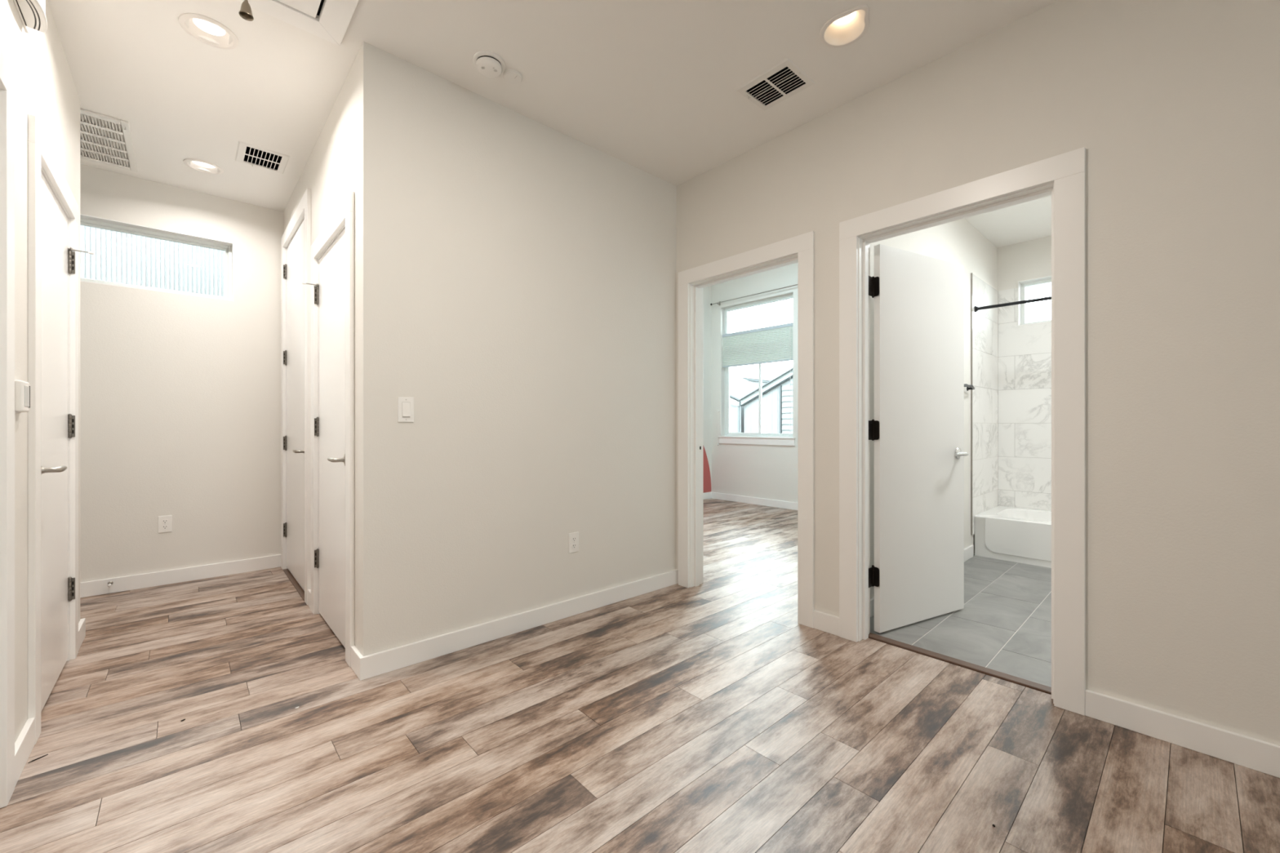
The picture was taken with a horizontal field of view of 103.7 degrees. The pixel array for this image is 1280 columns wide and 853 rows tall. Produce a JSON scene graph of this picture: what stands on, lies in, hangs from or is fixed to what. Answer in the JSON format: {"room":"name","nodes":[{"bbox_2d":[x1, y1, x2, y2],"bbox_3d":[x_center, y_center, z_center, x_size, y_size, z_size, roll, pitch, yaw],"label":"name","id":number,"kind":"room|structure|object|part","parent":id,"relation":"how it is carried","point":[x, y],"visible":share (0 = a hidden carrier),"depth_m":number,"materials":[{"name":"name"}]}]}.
{"room":"home hallway","nodes":[
{"label":"home hallway","id":0,"kind":"room"},
{"bbox_2d":[0,0,79,742],"bbox_3d":[0.395,-0.283,-1.107,0.118,2.743,9.830,0,0,-42],"label":"wall","id":1,"kind":"structure","parent":0,"point":[45,88],"depth_m":1.68,"materials":[{"name":"paint"}]},
{"bbox_2d":[0,44,14,808],"bbox_3d":[-1.590,0.019,1.096,0.136,2.138,0.980,0,0,-42],"label":"door","id":2,"kind":"structure","parent":1,"relation":"in","point":[6,73],"depth_m":1.44,"materials":[{"name":"white paint"}]},
{"bbox_2d":[14,379,30,413],"bbox_3d":[-1.959,-0.092,1.594,0.023,0.104,0.100,0,0,-42],"label":"thermostat","id":3,"kind":"object","parent":1,"relation":"attached to","point":[22,388],"visible":0.88,"depth_m":1.57,"materials":[{"name":"white plastic"}]},
{"bbox_2d":[14,717,35,786],"bbox_3d":[-1.972,1.040,1.603,0.016,0.095,0.285,0,0,-42],"label":"baseboard","id":4,"kind":"structure","parent":1,"relation":"attached to","point":[24,744],"depth_m":1.60,"materials":[{"name":"white paint"}]},
{"bbox_2d":[13,0,47,33],"bbox_3d":[-1.942,-1.394,1.603,0.062,0.156,0.280,0,0,-42],"label":"door chime","id":5,"kind":"object","parent":1,"relation":"attached to","point":[32,13],"visible":1,"depth_m":1.61,"materials":[{"name":"white plastic"}]},
{"bbox_3d":[-1.962,-1.395,1.585,0.006,0.155,0.280,0,0,-42],"label":"plate","id":6,"kind":"part","parent":5,"relation":"part of","materials":[{"name":"white plastic"}]},
{"bbox_2d":[27,113,93,744],"bbox_3d":[-2.405,0.015,2.038,0.196,2.145,0.940,0,0,-42],"label":"door","id":7,"kind":"structure","parent":1,"relation":"in","point":[53,251],"depth_m":2.03,"materials":[{"name":"white paint"}]},
{"bbox_3d":[-2.196,0.163,1.885,0.062,0.020,0.122,0,0,-42],"label":"handle","id":8,"kind":"part","parent":7,"relation":"part of","materials":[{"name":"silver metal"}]},
{"bbox_2d":[78,617,85,650],"bbox_3d":[-2.784,1.040,2.498,0.016,0.095,0.252,0,0,-42],"label":"baseboard","id":9,"kind":"structure","parent":1,"relation":"attached to","point":[82,624],"depth_m":2.51,"materials":[{"name":"white paint"}]},
{"bbox_2d":[80,164,283,582],"bbox_3d":[-2.833,-0.283,3.924,3.975,2.743,0.140,0,0,-42],"label":"wall","id":10,"kind":"structure","parent":0,"point":[180,394],"depth_m":3.49,"materials":[{"name":"paint"}]},
{"bbox_2d":[107,581,112,586],"bbox_3d":[-3.411,1.022,3.238,0.024,0.024,0.067,0,0,-42],"label":"door stop","id":11,"kind":"object","parent":10,"relation":"attached to","point":[110,583],"visible":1,"depth_m":3.25,"materials":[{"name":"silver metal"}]},
{"bbox_2d":[80,213,233,301],"bbox_3d":[-3.479,-1.127,3.332,1.222,0.430,0.130,0,0,-42],"label":"window","id":12,"kind":"structure","parent":10,"relation":"in","point":[85,220],"depth_m":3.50,"materials":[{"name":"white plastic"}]},
{"bbox_2d":[157,515,172,533],"bbox_3d":[-3.252,0.675,3.444,0.070,0.114,0.008,0,0,-42],"label":"power outlet","id":13,"kind":"object","parent":10,"relation":"attached to","point":[164,522],"visible":1,"depth_m":3.44,"materials":[{"name":"white plastic"}]},
{"bbox_2d":[161,524,168,528],"bbox_3d":[-3.250,0.695,3.442,0.034,0.025,0.003,0,0,-42],"label":"receptacle","id":14,"kind":"object","parent":13,"relation":"attached to","point":[163,526],"depth_m":3.44,"materials":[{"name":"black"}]},
{"bbox_2d":[161,519,168,523],"bbox_3d":[-3.250,0.655,3.442,0.034,0.025,0.003,0,0,-42],"label":"receptacle","id":15,"kind":"object","parent":13,"relation":"attached to","point":[163,521],"depth_m":3.44,"materials":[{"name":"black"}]},
{"bbox_2d":[80,554,280,597],"bbox_3d":[-3.503,1.040,3.211,2.023,0.095,0.016,0,0,-42],"label":"baseboard","id":16,"kind":"structure","parent":10,"relation":"attached to","point":[94,588],"depth_m":3.47,"materials":[{"name":"white paint"}]},
{"bbox_2d":[283,41,392,656],"bbox_3d":[-1.932,-0.283,3.071,0.117,2.743,2.335,0,0,-42],"label":"wall","id":17,"kind":"structure","parent":0,"point":[353,150],"depth_m":2.22,"materials":[{"name":"paint"}]},
{"bbox_2d":[280,187,311,604],"bbox_3d":[-2.349,-0.176,3.484,0.180,2.528,1.098,0,0,-42],"label":"door","id":18,"kind":"structure","parent":17,"relation":"in","point":[295,241],"depth_m":3.42,"materials":[{"name":"white paint"}]},
{"bbox_3d":[-2.169,0.163,3.198,0.062,0.020,0.122,0,0,-42],"label":"handle","id":19,"kind":"part","parent":18,"relation":"part of","materials":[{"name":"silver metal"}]},
{"bbox_2d":[307,589,311,608],"bbox_3d":[-1.966,1.040,3.009,0.016,0.095,0.120,0,0,-42],"label":"baseboard","id":20,"kind":"structure","parent":17,"relation":"attached to","point":[308,590],"depth_m":3.02,"materials":[{"name":"white paint"}]},
{"bbox_2d":[302,191,355,667],"bbox_3d":[-1.590,0.015,2.635,0.194,2.145,0.940,0,0,-42],"label":"door","id":21,"kind":"structure","parent":17,"relation":"in","point":[332,284],"depth_m":2.60,"materials":[{"name":"white paint"}]},
{"bbox_3d":[-1.457,0.163,2.413,0.062,0.020,0.122,0,0,-42],"label":"handle","id":22,"kind":"part","parent":21,"relation":"part of","materials":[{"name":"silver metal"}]},
{"bbox_2d":[351,645,363,678],"bbox_3d":[-1.246,1.040,2.215,0.016,0.095,0.145,0,0,-42],"label":"baseboard","id":23,"kind":"structure","parent":17,"relation":"attached to","point":[355,653],"depth_m":2.21,"materials":[{"name":"white paint"}]},
{"bbox_2d":[392,54,676,648],"bbox_3d":[-0.467,-0.283,2.904,1.830,2.743,0.120,0,0,-42],"label":"wall","id":24,"kind":"structure","parent":0,"point":[535,265],"depth_m":2.66,"materials":[{"name":"paint"}]},
{"bbox_2d":[397,396,413,422],"bbox_3d":[-1.059,-0.072,2.278,0.070,0.114,0.013,0,0,-42],"label":"light switch","id":25,"kind":"object","parent":24,"relation":"attached to","point":[405,405],"visible":1,"depth_m":2.27,"materials":[{"name":"white plastic"}]},
{"bbox_2d":[359,569,678,680],"bbox_3d":[-0.470,1.040,2.809,1.964,0.095,0.016,0,0,-42],"label":"baseboard","id":26,"kind":"structure","parent":24,"relation":"attached to","point":[380,663],"depth_m":2.58,"materials":[{"name":"white paint"}]},
{"bbox_2d":[568,531,578,553],"bbox_3d":[-0.381,0.673,2.896,0.070,0.114,0.008,0,0,-42],"label":"power outlet","id":27,"kind":"object","parent":24,"relation":"attached to","point":[573,537],"visible":1,"depth_m":2.89,"materials":[{"name":"white plastic"}]},
{"bbox_2d":[571,543,576,548],"bbox_3d":[-0.379,0.693,2.894,0.034,0.025,0.003,0,0,-42],"label":"receptacle","id":28,"kind":"object","parent":27,"relation":"attached to","point":[573,545],"depth_m":2.89,"materials":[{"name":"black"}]},
{"bbox_2d":[571,537,576,542],"bbox_3d":[-0.379,0.653,2.894,0.034,0.025,0.003,0,0,-42],"label":"receptacle","id":29,"kind":"object","parent":27,"relation":"attached to","point":[573,539],"depth_m":2.89,"materials":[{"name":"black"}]},
{"bbox_2d":[48,0,1057,247],"bbox_3d":[1.994,-1.715,0.972,7.400,0.120,11.000,0,0,-42],"label":"ceiling","id":30,"kind":"structure","parent":0,"point":[651,86],"depth_m":2.32,"materials":[{"name":"white paint"}]},
{"bbox_2d":[80,108,137,172],"bbox_3d":[-3.281,-1.669,2.769,0.699,0.063,0.710,0,0,-42],"label":"ceiling vent","id":31,"kind":"object","parent":30,"relation":"in","point":[105,138],"visible":0.49,"depth_m":2.92,"materials":[{"name":"white metal"}]},
{"bbox_2d":[183,158,223,174],"bbox_3d":[-2.785,-1.696,3.212,0.192,0.098,0.192,0,0,-42],"label":"recessed light","id":32,"kind":"object","parent":30,"relation":"in","point":[195,163],"visible":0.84,"depth_m":3.22,"materials":[{"name":"white paint"}]},
{"bbox_2d":[191,160,214,167],"bbox_3d":[-2.785,-1.674,3.212,0.120,0.005,0.120,0,0,43],"label":"diffuser","id":33,"kind":"object","parent":32,"relation":"attached to","point":[194,164],"depth_m":3.22,"materials":[{"name":"white plastic"}]},
{"bbox_2d":[178,13,238,49],"bbox_3d":[-1.808,-1.696,2.113,0.192,0.098,0.192,0,0,-42],"label":"recessed light","id":34,"kind":"object","parent":30,"relation":"in","point":[215,30],"visible":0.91,"depth_m":2.12,"materials":[{"name":"white paint"}]},
{"bbox_2d":[192,17,225,35],"bbox_3d":[-1.808,-1.674,2.113,0.104,0.005,0.104,0,0,-20],"label":"diffuser","id":35,"kind":"object","parent":34,"relation":"attached to","point":[200,27],"depth_m":2.12,"materials":[{"name":"white plastic"}]},
{"bbox_2d":[235,140,289,173],"bbox_3d":[-2.337,-1.692,3.113,0.248,0.110,0.292,0,0,-42],"label":"ceiling vent","id":36,"kind":"object","parent":30,"relation":"in","point":[251,153],"visible":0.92,"depth_m":3.16,"materials":[{"name":"white metal"}]},
{"bbox_2d":[236,0,358,45],"bbox_3d":[-1.043,-1.652,1.335,0.753,0.026,1.585,0,0,-42],"label":"attic hatch","id":37,"kind":"object","parent":30,"relation":"attached to","point":[331,25],"visible":1,"depth_m":2.00,"materials":[{"name":"white paint"}]},
{"bbox_2d":[238,0,253,21],"bbox_3d":[-1.291,-1.494,1.650,0.039,0.303,0.039,0,0,-42],"label":"pull cord","id":38,"kind":"object","parent":37,"relation":"hanging from","point":[245,12],"visible":1,"depth_m":1.65,"materials":[{"name":"silver metal"}]},
{"bbox_3d":[-1.048,-1.654,1.332,0.550,0.018,1.393,0,0,-42],"label":"hatch panel","id":39,"kind":"part","parent":37,"relation":"part of","materials":[{"name":"white paint"}]},
{"bbox_3d":[-1.043,-1.665,1.335,0.567,0.002,1.399,0,0,-42],"label":"shaft lid","id":40,"kind":"part","parent":37,"relation":"part of","materials":[{"name":"black"}]},
{"bbox_2d":[472,50,505,78],"bbox_3d":[-0.688,-1.634,2.292,0.142,0.043,0.142,0,0,-42],"label":"smoke detector","id":41,"kind":"object","parent":30,"relation":"attached to","point":[488,64],"visible":1,"depth_m":2.26,"materials":[{"name":"white plastic"}]},
{"bbox_2d":[503,69,522,84],"bbox_3d":[-0.602,-1.647,2.378,0.086,0.015,0.086,0,0,-42],"label":"sprinkler cover","id":42,"kind":"object","parent":30,"relation":"attached to","point":[511,76],"visible":1,"depth_m":2.37,"materials":[{"name":"white plastic"}]},
{"bbox_2d":[735,57,815,111],"bbox_3d":[0.659,-1.692,2.453,0.248,0.110,0.292,0,0,-42],"label":"ceiling vent","id":43,"kind":"object","parent":30,"relation":"in","point":[784,77],"visible":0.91,"depth_m":2.48,"materials":[{"name":"white metal"}]},
{"bbox_2d":[819,4,869,48],"bbox_3d":[0.861,-1.689,2.095,0.194,0.082,0.217,0,0,-42],"label":"recessed light","id":44,"kind":"object","parent":30,"relation":"in","point":[846,28],"visible":0.89,"depth_m":2.13,"materials":[{"name":"white paint"}]},
{"bbox_3d":[0.853,-1.712,2.103,0.082,0.026,0.082,0,0,-42],"label":"bulb","id":45,"kind":"part","parent":44,"relation":"part of","materials":[{"name":"white glass"}]},
{"bbox_2d":[0,498,1279,852],"bbox_3d":[2.017,1.138,1.073,7.570,0.100,11.120,0,0,-42],"label":"floor","id":46,"kind":"structure","parent":0,"point":[704,717],"depth_m":1.74,"materials":[{"name":"brown wood"}]},
{"bbox_2d":[27,754,48,763],"bbox_3d":[-1.963,1.087,1.641,0.004,0.002,0.045,0,0,22],"label":"crumb","id":47,"kind":"object","parent":46,"relation":"on","point":[46,754],"visible":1,"depth_m":1.64,"materials":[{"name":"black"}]},
{"bbox_2d":[283,568,304,600],"bbox_3d":[-2.370,1.085,3.465,0.040,0.005,0.906,0,0,-42],"label":"threshold strip","id":48,"kind":"object","parent":46,"relation":"on","point":[289,575],"visible":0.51,"depth_m":3.46,"materials":[{"name":"brown wood"}]},
{"bbox_2d":[868,632,1051,694],"bbox_3d":[1.443,1.091,2.326,0.054,0.019,0.781,0,0,-42],"label":"threshold strip","id":49,"kind":"object","parent":46,"relation":"on","point":[1011,678],"visible":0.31,"depth_m":2.28,"materials":[{"name":"brown wood"}]},
{"bbox_2d":[974,506,1051,568],"bbox_3d":[3.592,0.919,3.898,0.758,0.338,1.529,0,0,-42],"label":"bathtub","id":50,"kind":"object","parent":46,"relation":"on","point":[1011,534],"visible":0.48,"depth_m":4.05,"materials":[{"name":"white ceramic"}]},
{"bbox_3d":[3.316,0.900,3.644,0.007,0.276,1.384,0,0,-42],"label":"apron panel","id":51,"kind":"part","parent":50,"relation":"part of","materials":[{"name":"white ceramic"}]},
{"bbox_2d":[702,285,711,493],"bbox_3d":[-0.161,-0.637,6.496,3.210,3.450,0.120,0,0,-42],"label":"wall","id":52,"kind":"structure","parent":0,"point":[706,291],"depth_m":7.47,"materials":[{"name":"paint"}]},
{"bbox_2d":[702,444,711,493],"bbox_3d":[-0.009,0.263,6.552,2.904,1.452,0.001,0,0,-42],"label":"wall mural","id":53,"kind":"object","parent":52,"relation":"attached to","point":[706,472],"visible":0.16,"depth_m":7.44,"materials":[{"name":"red paint"}]},
{"bbox_2d":[702,492,711,499],"bbox_3d":[-0.113,1.040,6.447,3.174,0.095,0.016,0,0,-42],"label":"baseboard","id":54,"kind":"structure","parent":52,"relation":"attached to","point":[706,495],"depth_m":7.44,"materials":[{"name":"white paint"}]},
{"bbox_2d":[711,262,797,502],"bbox_3d":[2.263,-0.637,6.332,0.160,3.450,3.620,0,0,-42],"label":"wall","id":55,"kind":"structure","parent":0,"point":[770,472],"depth_m":7.03,"materials":[{"name":"paint"}]},
{"bbox_2d":[717,410,719,445],"bbox_3d":[1.155,0.036,7.402,0.045,0.509,0.022,0,0,-42],"label":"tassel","id":56,"kind":"object","parent":55,"relation":"hanging from","point":[717,411],"visible":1,"depth_m":7.39,"materials":[{"name":"white plastic"}]},
{"bbox_3d":[1.146,0.025,7.394,0.002,0.474,0.003,0,0,-42],"label":"cord","id":57,"kind":"part","parent":56,"relation":"part of","materials":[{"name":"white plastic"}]},
{"bbox_2d":[710,284,797,305],"bbox_3d":[1.610,-1.797,6.877,0.076,0.060,1.626,0,0,-42],"label":"curtain rod","id":58,"kind":"object","parent":55,"relation":"attached to","point":[719,302],"visible":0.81,"depth_m":6.95,"materials":[{"name":"silver metal"}]},
{"bbox_2d":[711,492,797,510],"bbox_3d":[2.238,1.040,6.228,0.016,0.095,3.500,0,0,-42],"label":"baseboard","id":59,"kind":"structure","parent":55,"relation":"attached to","point":[753,500],"depth_m":6.92,"materials":[{"name":"white paint"}]},
{"bbox_2d":[718,293,795,445],"bbox_3d":[1.635,-0.736,6.997,0.178,1.993,1.240,0,0,-42],"label":"window","id":60,"kind":"structure","parent":55,"relation":"attached to","point":[756,438],"depth_m":7.06,"materials":[{"name":"white plastic"}]},
{"bbox_3d":[1.491,-0.470,7.219,0.030,1.203,0.583,0,0,-42],"label":"sash","id":61,"kind":"part","parent":60,"relation":"part of","materials":[{"name":"white plastic"}]},
{"bbox_3d":[1.610,0.163,6.975,0.112,0.018,1.240,0,0,-42],"label":"sill","id":62,"kind":"part","parent":60,"relation":"part of","materials":[{"name":"white paint"}]},
{"bbox_3d":[1.868,-0.470,6.848,0.026,1.203,0.553,0,0,-42],"label":"sash","id":63,"kind":"part","parent":60,"relation":"part of","materials":[{"name":"white plastic"}]},
{"bbox_2d":[722,322,792,368],"bbox_3d":[1.609,-0.330,6.980,0.049,2.025,1.156,0,0,-42],"label":"cellular shade","id":64,"kind":"object","parent":55,"relation":"attached to","point":[773,344],"visible":1,"depth_m":6.94,"materials":[{"name":"grey fabric"}]},
{"bbox_3d":[1.613,-1.319,6.984,0.036,0.045,1.156,0,0,-42],"label":"rail","id":65,"kind":"part","parent":64,"relation":"part of","materials":[{"name":"grey"}]},
{"bbox_3d":[1.613,-0.863,6.984,0.032,0.022,1.156,0,0,-42],"label":"rail","id":66,"kind":"part","parent":64,"relation":"part of","materials":[{"name":"grey"}]},
{"bbox_2d":[870,217,996,599],"bbox_3d":[2.260,-0.637,3.812,3.190,3.450,0.110,0,0,-42],"label":"wall","id":67,"kind":"structure","parent":0,"point":[958,242],"depth_m":4.02,"materials":[{"name":"paint"}]},
{"bbox_2d":[870,545,973,617],"bbox_3d":[1.951,1.040,3.446,2.200,0.095,0.016,0,0,-42],"label":"baseboard","id":68,"kind":"structure","parent":67,"relation":"attached to","point":[968,551],"depth_m":4.04,"materials":[{"name":"white paint"}]},
{"bbox_2d":[964,383,974,391],"bbox_3d":[2.561,-0.307,3.953,0.425,0.047,0.083,0,0,-42],"label":"towel bar","id":69,"kind":"object","parent":67,"relation":"attached to","point":[968,386],"visible":0.54,"depth_m":3.97,"materials":[{"name":"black metal"}]},
{"bbox_2d":[972,273,998,534],"bbox_3d":[3.055,-0.177,4.451,0.811,2.172,0.010,0,0,-42],"label":"tiled wall","id":70,"kind":"structure","parent":67,"relation":"attached to","point":[984,324],"depth_m":4.41,"materials":[{"name":"white tile"}]},
{"bbox_2d":[676,0,1279,746],"bbox_3d":[3.078,-0.283,0.446,0.120,2.743,8.525,0,0,-42],"label":"wall","id":71,"kind":"structure","parent":0,"point":[1173,106],"depth_m":1.79,"materials":[{"name":"paint"}]},
{"bbox_2d":[678,231,814,628],"bbox_3d":[0.652,0.021,3.120,0.158,2.133,0.994,0,0,-42],"label":"door frame","id":72,"kind":"structure","parent":71,"relation":"in","point":[800,249],"depth_m":3.13,"materials":[{"name":"white paint"}]},
{"bbox_3d":[0.704,0.022,3.167,0.018,2.129,0.994,0,0,-42],"label":"casing","id":73,"kind":"part","parent":72,"relation":"part of","materials":[{"name":"white paint"}]},
{"bbox_2d":[813,609,839,635],"bbox_3d":[0.985,1.040,2.652,0.016,0.095,0.146,0,0,-42],"label":"baseboard","id":74,"kind":"structure","parent":71,"relation":"attached to","point":[822,621],"depth_m":2.65,"materials":[{"name":"white paint"}]},
{"bbox_2d":[839,146,1085,715],"bbox_3d":[1.683,0.021,2.543,0.910,2.133,0.953,0,0,-42],"label":"door","id":75,"kind":"structure","parent":71,"relation":"in","point":[917,428],"depth_m":2.59,"materials":[{"name":"white paint"}]},
{"bbox_3d":[1.456,0.022,2.338,0.018,2.129,0.953,0,0,-42],"label":"casing","id":76,"kind":"part","parent":75,"relation":"part of","materials":[{"name":"white paint"}]},
{"bbox_3d":[1.830,0.163,2.870,0.133,0.020,0.059,0,0,-42],"label":"handle","id":77,"kind":"part","parent":75,"relation":"part of","materials":[{"name":"silver metal"}]},
{"bbox_2d":[1084,688,1279,777],"bbox_3d":[3.783,1.040,-0.432,0.016,0.095,6.277,0,0,-42],"label":"baseboard","id":78,"kind":"structure","parent":71,"relation":"attached to","point":[1253,753],"depth_m":1.70,"materials":[{"name":"white paint"}]},
{"bbox_2d":[973,288,1051,511],"bbox_3d":[3.610,-0.182,3.848,0.822,2.160,1.650,0,0,-42],"label":"wall","id":79,"kind":"structure","parent":0,"point":[973,311],"depth_m":4.55,"materials":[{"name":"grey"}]},
{"bbox_2d":[970,272,972,535],"bbox_3d":[2.753,-0.178,4.176,0.003,2.176,0.012,0,0,-42],"label":"trim","id":80,"kind":"structure","parent":79,"relation":"attached to","point":[971,273],"depth_m":4.17,"materials":[{"name":"metal"}]},
{"bbox_2d":[996,235,1051,290],"bbox_3d":[3.974,-0.637,4.177,0.160,3.450,1.650,0,0,-42],"label":"wall","id":81,"kind":"structure","parent":0,"point":[1032,259],"depth_m":4.59,"materials":[{"name":"paint"}]},
{"bbox_2d":[1017,275,1051,325],"bbox_3d":[3.717,-1.116,4.436,0.154,0.409,0.599,0,0,-42],"label":"window","id":82,"kind":"structure","parent":81,"relation":"in","point":[1022,285],"depth_m":4.61,"materials":[{"name":"white plastic"}]},
{"label":"outside","id":83,"kind":"structure","parent":0,"visible":0},
{"bbox_3d":[0.552,4.338,11.300,44.000,0.100,44.000,0,0,-42],"label":"ground","id":84,"kind":"structure","parent":83,"visible":0},
{"bbox_2d":[729,373,759,432],"bbox_3d":[1.263,1.178,14.685,2.600,6.220,5.940,0,0,-42],"label":"neighbor house","id":85,"kind":"structure","parent":84,"relation":"on","point":[740,387],"depth_m":12.24,"materials":[{"name":"white"}]},
{"bbox_2d":[734,374,773,385],"bbox_3d":[6.092,1.008,25.436,18.200,6.560,6.900,0,0,-42],"label":"house","id":86,"kind":"structure","parent":84,"relation":"on","point":[753,380],"depth_m":23.66,"materials":[{"name":"grey"}]},
{"bbox_2d":[734,367,792,433],"bbox_3d":[5.723,0.929,11.433,5.160,6.718,4.910,0,0,-42],"label":"gabled house","id":87,"kind":"structure","parent":84,"relation":"on","point":[776,393],"depth_m":10.96,"materials":[{"name":"white wood"}]},
{"bbox_3d":[3.010,1.612,10.785,0.050,4.951,0.035,0,0,-42],"label":"corner trim","id":88,"kind":"part","parent":87,"relation":"part of","materials":[{"name":"grey"}]},
{"bbox_3d":[3.446,-0.637,2.504,3.190,3.450,0.120,0,0,-42],"label":"wall","id":89,"kind":"structure","parent":0,"visible":0},
{"bbox_2d":[973,296,1051,311],"bbox_3d":[3.366,-0.978,3.619,0.052,0.052,1.639,0,0,-42],"label":"shower rod","id":90,"kind":"object","parent":89,"relation":"attached to","point":[976,308],"visible":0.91,"depth_m":4.03,"materials":[{"name":"black metal"}]}
]}

